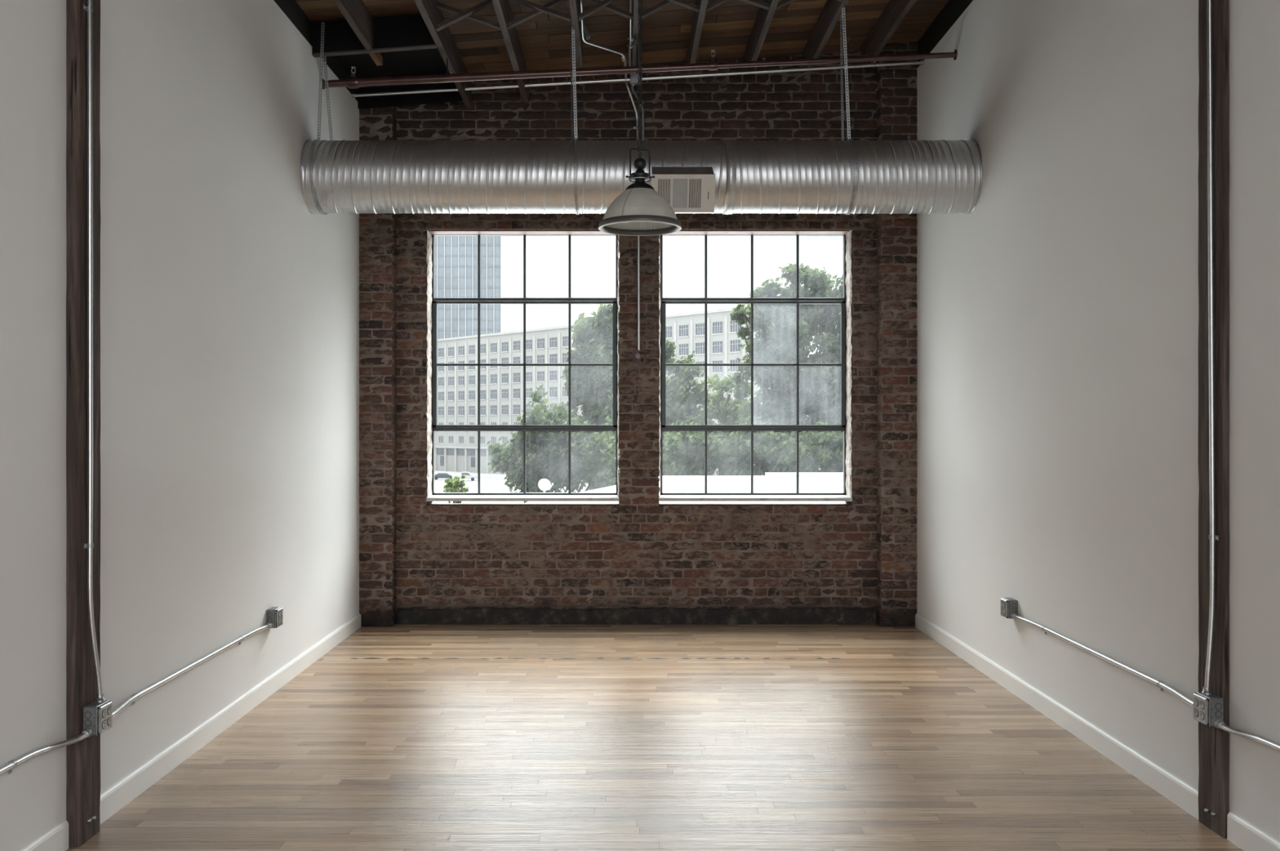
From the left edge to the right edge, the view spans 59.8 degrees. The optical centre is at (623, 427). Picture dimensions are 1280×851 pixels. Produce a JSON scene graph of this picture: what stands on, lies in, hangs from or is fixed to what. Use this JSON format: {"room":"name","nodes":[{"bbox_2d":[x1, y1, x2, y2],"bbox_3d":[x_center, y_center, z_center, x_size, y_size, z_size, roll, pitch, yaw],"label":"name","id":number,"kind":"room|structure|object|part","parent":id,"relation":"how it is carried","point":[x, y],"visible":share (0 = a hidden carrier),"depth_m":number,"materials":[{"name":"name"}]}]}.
{"room":"empty industrial loft","nodes":[
{"label":"empty industrial loft","id":0,"kind":"room"},
{"bbox_2d":[0,0,359,850],"bbox_3d":[-2.021,-0.458,3.109,0.120,3.904,11.017,0,0,0],"label":"wall","id":1,"kind":"structure","parent":0,"point":[229,308],"depth_m":4.83,"materials":[{"name":"white paint"}]},
{"bbox_2d":[21,819,68,850],"bbox_3d":[-1.954,1.424,0.751,0.015,0.100,6.302,0,0,0],"label":"baseboard","id":2,"kind":"structure","parent":1,"relation":"attached to","point":[56,838],"depth_m":3.80,"materials":[{"name":"white paint"}]},
{"bbox_2d":[0,727,93,774],"bbox_3d":[-1.945,1.081,3.069,0.074,0.044,1.738,0,0,2],"label":"conduit","id":3,"kind":"object","parent":1,"relation":"attached to","point":[87,732],"visible":1,"depth_m":3.73,"materials":[{"name":"metal"}]},
{"bbox_2d":[112,621,273,717],"bbox_3d":[-1.939,1.077,5.071,0.072,0.055,2.069,0,0,-1],"label":"conduit","id":4,"kind":"object","parent":1,"relation":"attached to","point":[269,624],"visible":0.91,"depth_m":4.91,"materials":[{"name":"metal"}]},
{"bbox_2d":[99,613,360,823],"bbox_3d":[-1.954,1.424,6.166,0.015,0.100,4.170,0,0,0],"label":"baseboard","id":5,"kind":"structure","parent":1,"relation":"attached to","point":[117,796],"depth_m":5.23,"materials":[{"name":"white paint"}]},
{"bbox_2d":[266,606,283,627],"bbox_3d":[-1.927,1.047,6.155,0.067,0.102,0.103,0,0,0],"label":"outlet box","id":6,"kind":"object","parent":1,"relation":"attached to","point":[274,615],"visible":0.99,"depth_m":6.11,"materials":[{"name":"metal"}]},
{"bbox_2d":[273,0,357,101],"bbox_3d":[-2.018,-2.486,3.009,0.106,0.152,10.817,0,0,0],"label":"joist","id":7,"kind":"object","parent":1,"relation":"on","point":[291,8],"visible":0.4,"depth_m":6.86,"materials":[{"name":"brown wood"}]},
{"bbox_2d":[295,0,948,72],"bbox_3d":[0.109,-2.783,3.059,4.540,0.471,11.217,0,0,0],"label":"ceiling","id":8,"kind":"structure","parent":0,"point":[726,29],"depth_m":7.65,"materials":[{"name":"brown wood"}]},
{"bbox_2d":[333,0,382,65],"bbox_3d":[-1.598,-2.480,2.448,0.041,0.208,9.695,0,0,0],"label":"joist","id":9,"kind":"object","parent":8,"relation":"attached to","point":[355,12],"visible":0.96,"depth_m":6.72,"materials":[{"name":"brown wood"}]},
{"bbox_2d":[311,13,436,57],"bbox_3d":[-1.573,-2.484,7.030,0.783,0.267,0.050,0,0,0],"label":"header board","id":10,"kind":"object","parent":9,"relation":"attached to","point":[403,32],"visible":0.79,"depth_m":7.01,"materials":[{"name":"black paint"}]},
{"bbox_2d":[309,22,328,214],"bbox_3d":[-1.896,-1.948,6.981,0.039,1.209,0.462,0,0,2],"label":"strap","id":11,"kind":"object","parent":10,"relation":"hanging from","point":[323,23],"visible":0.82,"depth_m":6.97,"materials":[{"name":"metal"}]},
{"bbox_2d":[323,56,333,140],"bbox_3d":[-1.869,-2.099,7.030,0.088,0.593,0.012,0,0,34],"label":"strap","id":12,"kind":"object","parent":10,"relation":"hanging from","point":[325,59],"visible":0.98,"depth_m":7.03,"materials":[{"name":"metal"}]},
{"bbox_2d":[335,47,463,108],"bbox_3d":[-1.571,-2.490,7.651,0.779,0.250,1.191,0,0,0],"label":"soffit panel","id":13,"kind":"object","parent":8,"relation":"attached to","point":[424,61],"visible":0.39,"depth_m":8.01,"materials":[{"name":"black paint"}]},
{"bbox_2d":[413,0,471,106],"bbox_3d":[-1.169,-2.515,3.009,0.058,0.204,10.817,0,0,0],"label":"joist","id":14,"kind":"object","parent":8,"relation":"attached to","point":[432,15],"visible":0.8,"depth_m":7.17,"materials":[{"name":"brown wood"}]},
{"bbox_2d":[435,0,493,31],"bbox_3d":[-0.946,-2.525,6.766,0.400,0.214,0.045,0,0,0],"label":"strut","id":15,"kind":"object","parent":14,"relation":"attached to","point":[486,3],"visible":0.9,"depth_m":6.74,"materials":[{"name":"brown wood"}]},
{"bbox_2d":[436,1,500,30],"bbox_3d":[-0.946,-2.525,6.814,0.397,0.157,0.045,0,0,0],"label":"strut","id":16,"kind":"object","parent":14,"relation":"attached to","point":[450,9],"visible":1,"depth_m":6.79,"materials":[{"name":"brown wood"}]},
{"bbox_2d":[492,0,528,102],"bbox_3d":[-0.731,-2.546,3.009,0.041,0.204,10.817,0,0,0],"label":"joist","id":17,"kind":"object","parent":8,"relation":"attached to","point":[502,7],"visible":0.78,"depth_m":7.22,"materials":[{"name":"brown wood"}]},
{"bbox_2d":[506,0,567,29],"bbox_3d":[-0.514,-2.557,6.814,0.404,0.214,0.045,0,0,0],"label":"strut","id":18,"kind":"object","parent":17,"relation":"attached to","point":[553,3],"visible":1,"depth_m":6.79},
{"bbox_2d":[508,0,571,22],"bbox_3d":[-0.514,-2.557,6.766,0.401,0.157,0.045,0,0,0],"label":"strut","id":19,"kind":"object","parent":17,"relation":"attached to","point":[524,2],"visible":1,"depth_m":6.74,"materials":[{"name":"brown wood"}]},
{"bbox_2d":[351,59,923,97],"bbox_3d":[0.109,-2.533,8.050,4.134,0.302,0.036,0,0,-1],"label":"conduit","id":20,"kind":"object","parent":17,"relation":"attached to","point":[920,62],"visible":0.9,"depth_m":8.04,"materials":[{"name":"metal"}]},
{"bbox_2d":[630,72,642,84],"bbox_3d":[0.091,-2.527,8.037,0.086,0.084,0.063,0,0,0],"label":"junction box","id":21,"kind":"object","parent":20,"relation":"attached to","point":[633,77],"visible":0.52,"depth_m":8.01,"materials":[{"name":"metal"}]},
{"bbox_2d":[631,84,644,140],"bbox_3d":[0.097,-2.183,8.206,0.046,0.626,0.326,0,0,14],"label":"conduit","id":22,"kind":"object","parent":21,"relation":"attached to","point":[633,85],"visible":0.57,"depth_m":8.34,"materials":[{"name":"metal"}]},
{"bbox_2d":[568,0,582,66],"bbox_3d":[-0.297,-2.579,2.618,0.041,0.204,10.035,0,0,0],"label":"joist","id":23,"kind":"object","parent":8,"relation":"attached to","point":[574,4],"visible":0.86,"depth_m":6.96,"materials":[{"name":"brown wood"}]},
{"bbox_2d":[569,35,573,140],"bbox_3d":[-0.330,-2.150,7.045,0.008,0.696,0.086,0,0,-12],"label":"strap","id":24,"kind":"object","parent":23,"relation":"hanging from","point":[570,35],"visible":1,"depth_m":7.04,"materials":[{"name":"metal"}]},
{"bbox_2d":[571,26,579,214],"bbox_3d":[-0.300,-1.921,6.980,0.044,1.154,0.462,0,0,1],"label":"strap","id":25,"kind":"object","parent":23,"relation":"hanging from","point":[572,36],"visible":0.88,"depth_m":6.93,"materials":[{"name":"metal"}]},
{"bbox_2d":[300,138,982,214],"bbox_3d":[0.109,-1.575,6.980,4.140,0.463,0.463,0,0,0],"label":"spiral duct","id":26,"kind":"object","parent":25,"relation":"hanging from","point":[903,176],"visible":0.95,"depth_m":6.79,"materials":[{"name":"silver metal"}]},
{"bbox_2d":[651,166,715,212],"bbox_3d":[0.355,-1.469,6.773,0.380,0.336,0.360,0,0,0],"label":"air register","id":27,"kind":"object","parent":26,"relation":"attached to","point":[686,188],"visible":0.86,"depth_m":6.66,"materials":[{"name":"metal"}]},
{"bbox_2d":[584,0,633,20],"bbox_3d":[-0.108,-2.587,6.814,0.346,0.160,0.045,0,0,0],"label":"strut","id":28,"kind":"object","parent":23,"relation":"attached to","point":[612,8],"visible":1,"depth_m":6.79,"materials":[{"name":"brown wood"}]},
{"bbox_2d":[631,0,640,66],"bbox_3d":[0.081,-2.607,2.969,0.041,0.204,10.737,0,0,0],"label":"joist","id":29,"kind":"object","parent":8,"relation":"attached to","point":[635,2],"visible":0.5,"depth_m":7.05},
{"bbox_2d":[577,0,616,21],"bbox_3d":[-0.108,-2.587,6.766,0.348,0.209,0.045,0,0,0],"label":"strut","id":30,"kind":"object","parent":29,"relation":"attached to","point":[602,4],"visible":1,"depth_m":6.74,"materials":[{"name":"brown wood"}]},
{"bbox_2d":[626,0,632,66],"bbox_3d":[0.046,-2.581,6.123,0.054,0.142,3.846,0,0,0],"label":"conduit","id":31,"kind":"object","parent":29,"relation":"attached to","point":[630,1],"visible":0.72,"depth_m":7.31,"materials":[{"name":"metal"}]},
{"bbox_2d":[322,44,957,89],"bbox_3d":[0.108,-2.373,7.272,4.144,0.324,0.076,0,0,0],"label":"pipe","id":32,"kind":"object","parent":29,"relation":"hanging from","point":[353,82],"visible":0.98,"depth_m":7.25,"materials":[{"name":"grey metal"}]},
{"bbox_3d":[-1.151,-2.424,7.263,0.009,0.221,0.009,0,0,-23],"label":"hanger rod","id":33,"kind":"part","parent":32,"relation":"part of","materials":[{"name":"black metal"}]},
{"bbox_2d":[598,0,681,235],"bbox_3d":[0.082,-1.759,5.481,0.410,1.556,0.410,0,0,-11],"label":"pendant lamp","id":34,"kind":"object","parent":29,"relation":"hanging from","point":[639,210],"visible":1,"depth_m":5.43,"materials":[{"name":"white glass"}]},
{"bbox_3d":[0.082,-1.330,5.481,0.019,0.115,0.020,0,0,0],"label":"stem","id":35,"kind":"part","parent":34,"relation":"part of","materials":[{"name":"black metal"}]},
{"bbox_3d":[0.082,-1.933,5.481,0.020,1.146,0.020,0,0,0],"label":"power cord","id":36,"kind":"part","parent":34,"relation":"part of","materials":[{"name":"black rubber"}]},
{"bbox_3d":[0.082,-1.088,5.481,0.383,0.166,0.383,0,0,0],"label":"lamp shade","id":37,"kind":"part","parent":34,"relation":"part of","materials":[{"name":"white glass"}]},
{"bbox_3d":[0.082,-1.960,5.481,0.020,1.155,0.020,0,0,10],"label":"chain","id":38,"kind":"part","parent":34,"relation":"part of","materials":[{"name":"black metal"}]},
{"bbox_2d":[641,0,672,18],"bbox_3d":[0.281,-2.615,6.814,0.372,0.211,0.045,0,0,0],"label":"strut","id":39,"kind":"object","parent":29,"relation":"attached to","point":[658,6],"visible":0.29,"depth_m":6.79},
{"bbox_2d":[666,0,699,12],"bbox_3d":[0.281,-2.615,6.766,0.369,0.159,0.045,0,0,0],"label":"strut","id":40,"kind":"object","parent":29,"relation":"attached to","point":[684,3],"visible":1,"depth_m":6.75,"materials":[{"name":"brown wood"}]},
{"bbox_2d":[684,0,707,63],"bbox_3d":[0.482,-2.636,2.969,0.041,0.204,10.737,0,0,0],"label":"joist","id":41,"kind":"object","parent":8,"relation":"attached to","point":[698,19],"visible":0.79,"depth_m":7.26,"materials":[{"name":"brown wood"}]},
{"bbox_2d":[706,0,729,12],"bbox_3d":[0.698,-2.646,6.766,0.402,0.214,0.045,0,0,0],"label":"strut","id":42,"kind":"object","parent":41,"relation":"attached to","point":[717,2],"visible":1,"depth_m":6.74,"materials":[{"name":"brown wood"}]},
{"bbox_2d":[740,0,769,9],"bbox_3d":[0.698,-2.646,6.814,0.399,0.157,0.045,0,0,0],"label":"strut","id":43,"kind":"object","parent":41,"relation":"attached to","point":[759,3],"visible":1,"depth_m":6.80,"materials":[{"name":"brown wood"}]},
{"bbox_2d":[742,0,778,61],"bbox_3d":[0.914,-2.668,4.844,0.041,0.204,6.987,0,0,0],"label":"joist","id":44,"kind":"object","parent":8,"relation":"attached to","point":[764,17],"visible":0.92,"depth_m":7.36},
{"bbox_2d":[775,0,795,9],"bbox_3d":[1.133,-2.678,6.814,0.407,0.214,0.045,0,0,0],"label":"strut","id":45,"kind":"object","parent":44,"relation":"attached to","point":[783,2],"visible":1,"depth_m":6.79,"materials":[{"name":"brown wood"}]},
{"bbox_2d":[801,0,848,58],"bbox_3d":[1.351,-2.700,4.844,0.041,0.204,6.987,0,0,0],"label":"joist","id":46,"kind":"object","parent":8,"relation":"attached to","point":[831,12],"visible":0.92,"depth_m":7.42,"materials":[{"name":"brown wood"}]},
{"bbox_2d":[840,13,844,140],"bbox_3d":[1.381,-2.288,7.040,0.014,0.971,0.062,0,0,-2],"label":"strap","id":47,"kind":"object","parent":46,"relation":"hanging from","point":[842,14],"visible":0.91,"depth_m":7.04,"materials":[{"name":"metal"}]},
{"bbox_2d":[841,7,857,214],"bbox_3d":[1.386,-1.982,6.980,0.073,1.276,0.461,0,0,0],"label":"strap","id":48,"kind":"object","parent":46,"relation":"hanging from","point":[842,13],"visible":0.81,"depth_m":6.90,"materials":[{"name":"metal"}]},
{"bbox_2d":[858,0,915,55],"bbox_3d":[1.783,-2.732,4.844,0.041,0.204,6.987,0,0,0],"label":"joist","id":49,"kind":"object","parent":8,"relation":"attached to","point":[895,11],"visible":0.92,"depth_m":7.49,"materials":[{"name":"brown wood"}]},
{"bbox_2d":[359,41,917,626],"bbox_3d":[0.109,-0.723,8.439,4.440,4.433,0.387,0,0,0],"label":"wall","id":50,"kind":"structure","parent":0,"point":[637,551],"depth_m":8.37,"materials":[{"name":"brick"}]},
{"bbox_2d":[426,230,619,501],"bbox_3d":[-0.756,-0.477,8.489,1.451,2.054,0.255,0,0,0],"label":"window","id":51,"kind":"structure","parent":50,"relation":"in","point":[436,496],"depth_m":8.55,"materials":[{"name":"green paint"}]},
{"bbox_3d":[-0.756,0.532,8.489,1.451,0.036,0.255,0,0,0],"label":"sill","id":52,"kind":"part","parent":51,"relation":"part of","materials":[{"name":"white paint"}]},
{"bbox_3d":[-0.758,-0.491,8.556,1.417,0.974,0.046,0,0,0],"label":"vent sash","id":53,"kind":"part","parent":51,"relation":"part of","materials":[{"name":"black metal"}]},
{"bbox_2d":[579,0,639,350],"bbox_3d":[-0.216,-1.629,6.293,0.303,2.085,4.180,0,0,5],"label":"conduit","id":54,"kind":"object","parent":50,"relation":"attached to","point":[584,31],"visible":0.79,"depth_m":8.23,"materials":[{"name":"metal"}]},
{"bbox_2d":[396,606,875,624],"bbox_3d":[0.099,1.409,8.356,3.597,0.131,0.015,0,0,0],"label":"base strip","id":55,"kind":"object","parent":50,"relation":"attached to","point":[487,615],"visible":1,"depth_m":8.35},
{"bbox_2d":[632,350,645,362],"bbox_3d":[0.118,-0.540,8.367,0.094,0.094,0.040,0,0,0],"label":"box","id":56,"kind":"object","parent":50,"relation":"attached to","point":[637,357],"visible":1,"depth_m":8.36,"materials":[{"name":"metal"}]},
{"bbox_2d":[658,230,852,501],"bbox_3d":[0.993,-0.477,8.489,1.454,2.054,0.255,0,0,0],"label":"window","id":57,"kind":"structure","parent":50,"relation":"in","point":[664,496],"depth_m":8.55,"materials":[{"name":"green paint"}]},
{"bbox_3d":[0.999,-0.491,8.556,1.413,0.974,0.046,0,0,0],"label":"vent sash","id":58,"kind":"part","parent":57,"relation":"part of","materials":[{"name":"black metal"}]},
{"bbox_3d":[0.993,0.532,8.489,1.454,0.036,0.255,0,0,0],"label":"sill","id":59,"kind":"part","parent":57,"relation":"part of","materials":[{"name":"white paint"}]},
{"bbox_2d":[66,623,1243,850],"bbox_3d":[0.109,1.524,2.984,4.740,0.101,11.167,0,0,0],"label":"floor","id":60,"kind":"structure","parent":0,"point":[397,737],"depth_m":5.00,"materials":[{"name":"brown wood"}]},
{"bbox_2d":[66,0,100,847],"bbox_3d":[-1.932,-0.432,3.995,0.058,3.812,0.164,0,0,0],"label":"timber post","id":61,"kind":"object","parent":60,"relation":"on","point":[83,756],"visible":0.96,"depth_m":3.92,"materials":[{"name":"wood"}]},
{"bbox_2d":[83,0,105,702],"bbox_3d":[-1.897,-0.670,3.982,0.032,3.316,0.094,0,0,18],"label":"conduit","id":62,"kind":"object","parent":61,"relation":"attached to","point":[89,9],"visible":1,"depth_m":3.96,"materials":[{"name":"metal"}]},
{"bbox_2d":[82,699,112,735],"bbox_3d":[-1.881,1.036,3.985,0.067,0.102,0.103,0,0,0],"label":"outlet box","id":63,"kind":"object","parent":61,"relation":"attached to","point":[97,716],"visible":1,"depth_m":3.94,"materials":[{"name":"metal"}]},
{"bbox_2d":[102,720,106,728],"bbox_3d":[-1.849,1.056,3.965,0.004,0.029,0.033,0,0,0],"label":"receptacle","id":64,"kind":"object","parent":63,"relation":"attached to","point":[104,722],"depth_m":3.96,"materials":[{"name":"grey plastic"}]},
{"bbox_2d":[102,708,106,717],"bbox_3d":[-1.849,1.017,3.965,0.004,0.029,0.033,0,0,0],"label":"receptacle","id":65,"kind":"object","parent":63,"relation":"attached to","point":[104,710],"depth_m":3.96,"materials":[{"name":"grey plastic"}]},
{"bbox_2d":[107,716,111,725],"bbox_3d":[-1.849,1.056,4.006,0.004,0.029,0.033,0,0,0],"label":"receptacle","id":66,"kind":"object","parent":63,"relation":"attached to","point":[109,718],"depth_m":4.00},
{"bbox_2d":[107,706,111,715],"bbox_3d":[-1.849,1.017,4.006,0.004,0.029,0.033,0,0,0],"label":"receptacle","id":67,"kind":"object","parent":63,"relation":"attached to","point":[109,708],"depth_m":4.00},
{"bbox_2d":[1198,0,1229,837],"bbox_3d":[2.162,-0.583,4.087,0.034,4.114,0.179,0,0,0],"label":"timber post","id":68,"kind":"object","parent":60,"relation":"on","point":[1213,742],"visible":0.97,"depth_m":4.05,"materials":[{"name":"wood"}]},
{"bbox_2d":[1193,691,1223,726],"bbox_3d":[2.122,1.020,4.043,0.067,0.102,0.103,0,0,0],"label":"outlet box","id":69,"kind":"object","parent":68,"relation":"attached to","point":[1207,708],"visible":1,"depth_m":4.00,"materials":[{"name":"metal"}]},
{"bbox_2d":[1193,708,1198,716],"bbox_3d":[2.091,1.040,4.064,0.004,0.029,0.033,0,0,0],"label":"receptacle","id":70,"kind":"object","parent":69,"relation":"attached to","point":[1195,710],"depth_m":4.06,"materials":[{"name":"grey plastic"}]},
{"bbox_2d":[1193,697,1198,706],"bbox_3d":[2.091,1.001,4.064,0.004,0.029,0.033,0,0,0],"label":"receptacle","id":71,"kind":"object","parent":69,"relation":"attached to","point":[1195,700],"depth_m":4.06,"materials":[{"name":"grey plastic"}]},
{"bbox_2d":[1199,711,1204,719],"bbox_3d":[2.091,1.040,4.023,0.004,0.029,0.033,0,0,0],"label":"receptacle","id":72,"kind":"object","parent":69,"relation":"attached to","point":[1201,713],"depth_m":4.02,"materials":[{"name":"grey plastic"}]},
{"bbox_2d":[1199,700,1204,709],"bbox_3d":[2.091,1.001,4.023,0.004,0.029,0.033,0,0,0],"label":"receptacle","id":73,"kind":"object","parent":69,"relation":"attached to","point":[1201,702],"depth_m":4.02,"materials":[{"name":"grey plastic"}]},
{"bbox_2d":[1201,0,1218,694],"bbox_3d":[2.135,-0.829,4.061,0.045,3.601,0.072,0,0,0],"label":"conduit","id":74,"kind":"object","parent":68,"relation":"attached to","point":[1212,537],"visible":1,"depth_m":4.05,"materials":[{"name":"metal"}]},
{"bbox_2d":[916,0,1279,841],"bbox_3d":[2.239,-0.587,3.109,0.120,4.162,11.017,0,0,0],"label":"wall","id":75,"kind":"structure","parent":0,"point":[1057,317],"depth_m":5.12,"materials":[{"name":"white paint"}]},
{"bbox_2d":[917,0,973,67],"bbox_3d":[2.236,-2.772,3.009,0.106,0.208,10.817,0,0,0],"label":"joist","id":76,"kind":"object","parent":75,"relation":"on","point":[953,10],"visible":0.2,"depth_m":7.63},
{"bbox_2d":[1000,597,1017,617],"bbox_3d":[2.145,1.002,6.197,0.067,0.102,0.103,0,0,0],"label":"outlet box","id":77,"kind":"object","parent":75,"relation":"attached to","point":[1008,605],"visible":0.99,"depth_m":6.15,"materials":[{"name":"metal"}]},
{"bbox_2d":[915,613,1198,819],"bbox_3d":[2.171,1.424,6.215,0.015,0.100,4.071,0,0,0],"label":"baseboard","id":78,"kind":"structure","parent":75,"relation":"attached to","point":[1174,788],"depth_m":5.29,"materials":[{"name":"white paint"}]},
{"bbox_2d":[1010,612,1193,706],"bbox_3d":[2.153,1.040,5.122,0.056,0.046,2.053,0,0,0],"label":"conduit","id":79,"kind":"object","parent":75,"relation":"attached to","point":[1013,615],"visible":0.84,"depth_m":4.92,"materials":[{"name":"metal"}]},
{"bbox_2d":[1213,718,1279,751],"bbox_3d":[2.165,1.065,3.097,0.054,0.043,1.794,0,0,-1],"label":"conduit","id":80,"kind":"object","parent":75,"relation":"attached to","point":[1218,723],"visible":1,"depth_m":3.85,"materials":[{"name":"metal"}]},
{"bbox_2d":[1226,811,1279,850],"bbox_3d":[2.171,1.424,0.794,0.015,0.100,6.387,0,0,0],"label":"baseboard","id":81,"kind":"structure","parent":75,"relation":"attached to","point":[1247,837],"depth_m":3.86,"materials":[{"name":"white paint"}]},
{"label":"outside","id":82,"kind":"structure","parent":0,"visible":0},
{"bbox_2d":[431,470,582,503],"bbox_3d":[-20.000,11.224,314.750,480.000,0.300,610.500,0,0,0],"label":"ground","id":83,"kind":"structure","parent":82,"point":[438,486],"depth_m":203.44,"materials":[{"name":"grey concrete"}]},
{"bbox_2d":[442,474,468,503],"bbox_3d":[-9.014,6.790,60.143,1.520,8.588,1.160,0,0,0],"label":"sapling","id":84,"kind":"object","parent":83,"relation":"on","point":[454,486],"visible":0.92,"depth_m":59.88,"materials":[{"name":"green plant"}]},
{"bbox_2d":[434,235,505,338],"bbox_3d":[-61.370,-57.626,416.700,32.860,137.400,14.600,0,0,0],"label":"office tower","id":85,"kind":"structure","parent":83,"relation":"on","point":[455,257],"depth_m":409.96,"materials":[{"name":"blue glass"}]},
{"bbox_2d":[486,384,619,503],"bbox_3d":[-2.208,4.753,39.918,5.483,12.657,3.139,0,0,0],"label":"tree","id":86,"kind":"object","parent":83,"relation":"on","point":[546,451],"visible":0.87,"depth_m":39.41,"materials":[{"name":"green plant"}]},
{"bbox_2d":[560,303,619,489],"bbox_3d":[-1.263,2.510,53.078,3.588,17.141,4.350,0,0,39],"label":"tree","id":87,"kind":"object","parent":83,"relation":"on","point":[591,386],"visible":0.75,"depth_m":52.25,"materials":[{"name":"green plant"}]},
{"bbox_2d":[434,306,824,477],"bbox_3d":[-24.717,-6.038,277.145,130.820,34.224,139.504,0,0,0],"label":"office building","id":88,"kind":"structure","parent":83,"relation":"on","point":[501,387],"depth_m":267.49,"materials":[{"name":"concrete"}]},
{"bbox_2d":[604,339,719,475],"bbox_3d":[1.294,3.669,46.905,4.192,14.823,4.266,0,0,36],"label":"tree","id":89,"kind":"object","parent":83,"relation":"on","point":[681,404],"visible":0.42,"depth_m":46.68,"materials":[{"name":"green plant"}]},
{"bbox_2d":[693,373,760,475],"bbox_3d":[4.220,4.322,49.501,3.587,13.517,3.070,0,0,0],"label":"tree","id":90,"kind":"object","parent":83,"relation":"on","point":[720,407],"visible":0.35,"depth_m":48.99,"materials":[{"name":"green plant"}]},
{"bbox_2d":[658,415,843,475],"bbox_3d":[5.070,5.116,38.000,9.005,11.931,3.098,0,0,2],"label":"tree","id":91,"kind":"object","parent":83,"relation":"on","point":[774,457],"visible":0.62,"depth_m":37.45,"materials":[{"name":"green plant"}]},
{"bbox_2d":[725,262,843,472],"bbox_3d":[7.189,2.265,43.979,6.332,17.632,4.581,0,0,19],"label":"tree","id":92,"kind":"object","parent":83,"relation":"on","point":[775,324],"visible":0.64,"depth_m":43.40,"materials":[{"name":"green plant"}]},
{"bbox_3d":[4.000,6.892,22.050,24.000,8.464,23.700,0,0,0],"label":"wall","id":93,"kind":"structure","parent":83,"relation":"on","visible":0},
{"bbox_2d":[524,472,845,503],"bbox_3d":[4.000,2.002,22.000,24.000,1.295,24.000,0,0,0],"label":"neighbouring roof","id":94,"kind":"structure","parent":93,"relation":"on","point":[770,482],"depth_m":28.56,"materials":[{"name":"white"}]},
{"bbox_2d":[537,478,553,492],"bbox_3d":[-1.611,1.563,23.271,0.335,1.015,0.168,0,0,10],"label":"satellite dish","id":95,"kind":"object","parent":94,"relation":"on","point":[544,484],"visible":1,"depth_m":23.29,"materials":[{"name":"white paint"}]},
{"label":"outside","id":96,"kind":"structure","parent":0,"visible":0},
{"bbox_2d":[434,473,589,491],"bbox_3d":[-54.773,11.179,262.971,146.825,0.250,156.579,0,0,0],"label":"road","id":97,"kind":"structure","parent":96,"point":[495,481],"depth_m":231.09,"materials":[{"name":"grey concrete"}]},
{"bbox_2d":[434,472,453,479],"bbox_3d":[-38.584,10.325,238.965,4.683,1.441,2.323,0,0,0],"label":"car","id":98,"kind":"object","parent":97,"relation":"on","point":[440,475],"visible":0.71,"depth_m":238.02,"materials":[{"name":"paint"}]},
{"bbox_2d":[452,471,477,480],"bbox_3d":[-33.336,10.125,234.038,5.576,1.841,2.430,0,0,0],"label":"pickup truck","id":99,"kind":"object","parent":97,"relation":"on","point":[468,475],"visible":0.6,"depth_m":233.19,"materials":[{"name":"white paint"}]}
]}

